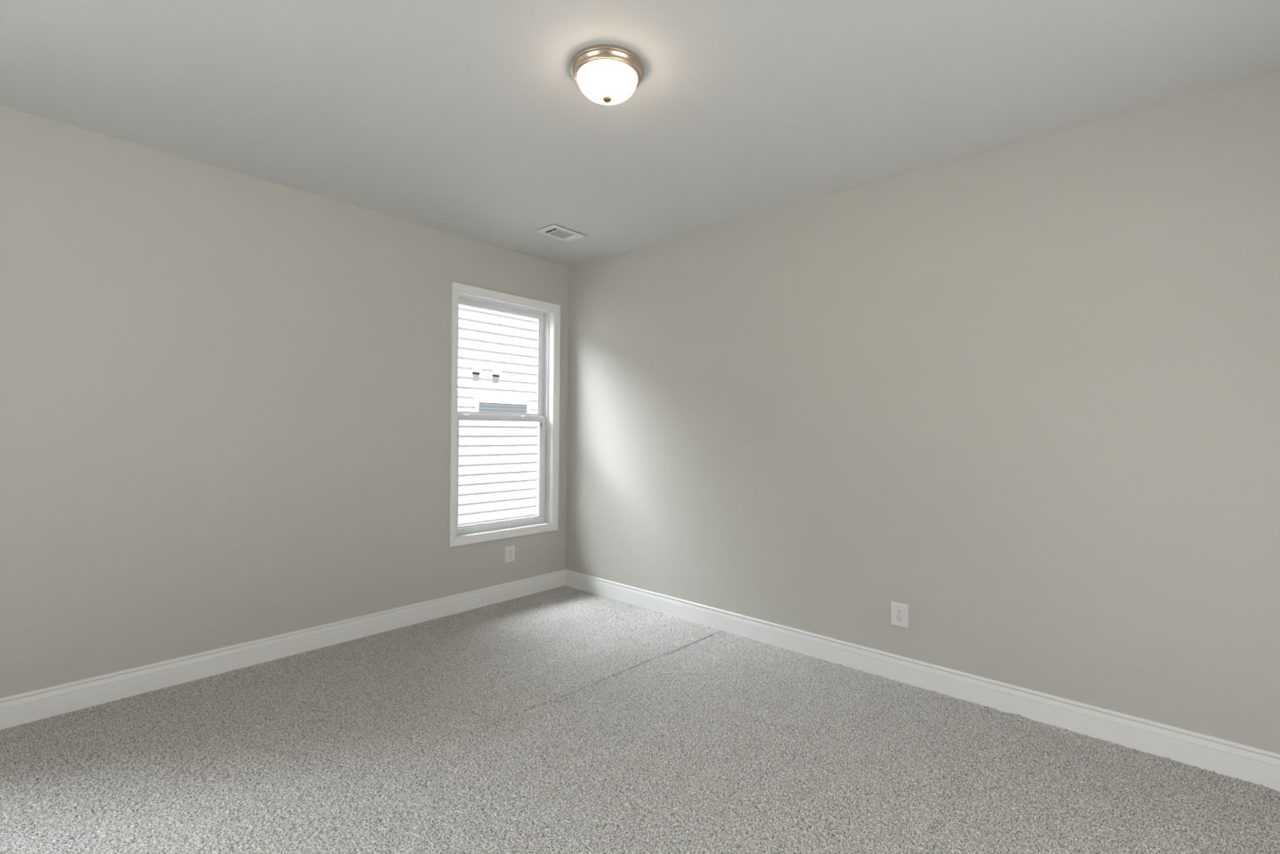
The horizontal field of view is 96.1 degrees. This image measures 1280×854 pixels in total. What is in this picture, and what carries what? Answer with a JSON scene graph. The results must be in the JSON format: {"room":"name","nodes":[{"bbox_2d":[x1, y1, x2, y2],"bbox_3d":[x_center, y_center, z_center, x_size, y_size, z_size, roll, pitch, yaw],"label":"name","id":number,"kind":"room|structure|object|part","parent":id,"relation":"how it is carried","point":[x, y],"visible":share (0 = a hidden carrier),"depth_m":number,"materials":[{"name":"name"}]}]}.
{"room":"empty bedroom","nodes":[
{"label":"empty bedroom","id":0,"kind":"room"},
{"bbox_2d":[0,105,568,697],"bbox_3d":[-2.291,0.091,3.227,0.160,2.990,5.110,0,0,42],"label":"wall","id":1,"kind":"structure","parent":0,"point":[225,394],"depth_m":3.09,"materials":[{"name":"grey paint"}]},
{"bbox_2d":[0,568,565,729],"bbox_3d":[-2.238,1.274,3.164,0.014,0.146,4.790,0,0,42],"label":"baseboard","id":2,"kind":"structure","parent":1,"relation":"attached to","point":[16,709],"depth_m":3.17,"materials":[{"name":"white paint"}]},
{"bbox_2d":[448,281,560,546],"bbox_3d":[-1.083,-0.086,4.555,0.181,1.902,1.000,0,0,42],"label":"window","id":3,"kind":"structure","parent":1,"relation":"in","point":[548,315],"depth_m":4.71,"materials":[{"name":"white paint"}]},
{"bbox_3d":[-1.123,-0.516,4.595,0.030,0.908,0.870,0,0,42],"label":"sash","id":4,"kind":"part","parent":3,"relation":"part of","materials":[{"name":"white plastic"}]},
{"bbox_3d":[-1.101,0.357,4.564,0.030,0.884,0.874,0,0,42],"label":"sash","id":5,"kind":"part","parent":3,"relation":"part of","materials":[{"name":"white plastic"}]},
{"bbox_2d":[505,545,515,562],"bbox_3d":[-1.019,0.998,4.519,0.009,0.125,0.091,0,0,42],"label":"wall outlet","id":6,"kind":"object","parent":1,"relation":"attached to","point":[509,550],"visible":1,"depth_m":4.51,"materials":[{"name":"white plastic"}]},
{"bbox_2d":[0,585,1279,853],"bbox_3d":[-0.387,1.465,1.494,5.000,0.262,4.790,0,0,42],"label":"floor","id":7,"kind":"structure","parent":0,"point":[565,719],"depth_m":2.32,"materials":[{"name":"carpet"}]},
{"bbox_2d":[0,0,1279,266],"bbox_3d":[-0.359,-1.544,1.508,5.320,0.300,5.110,0,0,42],"label":"ceiling","id":8,"kind":"structure","parent":0,"point":[470,119],"depth_m":2.35,"materials":[{"name":"grey paint"}]},
{"bbox_2d":[535,224,586,242],"bbox_3d":[-0.560,-1.378,4.099,0.204,0.011,0.306,0,0,42],"label":"ceiling vent","id":9,"kind":"object","parent":8,"relation":"in","point":[554,231],"visible":1,"depth_m":4.09,"materials":[{"name":"white metal"}]},
{"bbox_2d":[570,44,644,104],"bbox_3d":[-0.126,-1.321,2.222,0.283,0.134,0.283,0,0,42],"label":"ceiling lamp","id":10,"kind":"object","parent":8,"relation":"attached to","point":[606,74],"visible":1,"depth_m":2.15,"materials":[{"name":"white glass"}]},
{"bbox_3d":[-0.126,-1.310,2.222,0.230,0.077,0.230,0,0,42],"label":"lamp shade","id":11,"kind":"part","parent":10,"relation":"part of","materials":[{"name":"white glass"}]},
{"bbox_2d":[565,71,1279,753],"bbox_3d":[1.341,0.125,3.286,5.160,2.990,0.160,0,0,42],"label":"wall","id":12,"kind":"structure","parent":0,"point":[1023,397],"depth_m":2.84,"materials":[{"name":"grey paint"}]},
{"bbox_2d":[890,601,908,628],"bbox_3d":[1.402,1.015,3.106,0.091,0.125,0.009,0,0,42],"label":"wall outlet","id":13,"kind":"object","parent":12,"relation":"attached to","point":[899,611],"visible":1,"depth_m":3.10,"materials":[{"name":"white plastic"}]},
{"bbox_2d":[895,615,902,621],"bbox_3d":[1.400,1.034,3.104,0.036,0.030,0.002,0,0,42],"label":"receptacle","id":14,"kind":"object","parent":13,"relation":"attached to","point":[898,618],"depth_m":3.10,"materials":[{"name":"grey plastic"}]},
{"bbox_2d":[895,608,902,614],"bbox_3d":[1.400,0.997,3.104,0.036,0.030,0.002,0,0,42],"label":"receptacle","id":15,"kind":"object","parent":13,"relation":"attached to","point":[898,611],"depth_m":3.10,"materials":[{"name":"grey plastic"}]},
{"bbox_2d":[565,568,1279,791],"bbox_3d":[1.213,1.307,3.270,5.000,0.146,0.014,0,0,42],"label":"baseboard","id":16,"kind":"structure","parent":12,"relation":"attached to","point":[1254,765],"depth_m":2.81,"materials":[{"name":"white paint"}]},
{"label":"outside","id":17,"kind":"structure","parent":0,"visible":0},
{"bbox_3d":[-0.647,2.034,4.945,60.000,0.150,60.000,0,0,42],"label":"ground","id":18,"kind":"structure","parent":17,"visible":0},
{"bbox_2d":[457,304,537,526],"bbox_3d":[-3.945,-0.544,8.620,4.160,5.018,13.600,0,0,42],"label":"neighbor house","id":19,"kind":"structure","parent":18,"relation":"on","point":[498,351],"depth_m":7.93,"materials":[{"name":"white plastic"}]},
{"bbox_2d":[471,364,480,376],"bbox_3d":[-2.176,-0.754,7.651,0.060,0.143,0.104,0,0,42],"label":"exhaust hood","id":20,"kind":"object","parent":19,"relation":"attached to","point":[476,369],"depth_m":7.64,"materials":[{"name":"white"}]},
{"bbox_2d":[492,367,501,377],"bbox_3d":[-1.968,-0.741,7.882,0.060,0.143,0.104,0,0,42],"label":"exhaust hood","id":21,"kind":"object","parent":19,"relation":"attached to","point":[496,372],"depth_m":7.87,"materials":[{"name":"white"}]},
{"bbox_3d":[-1.893,-0.259,7.991,0.002,0.130,0.799,0,0,42],"label":"pane","id":22,"kind":"part","parent":19,"relation":"part of","materials":[{"name":"grey glass"}]}
]}

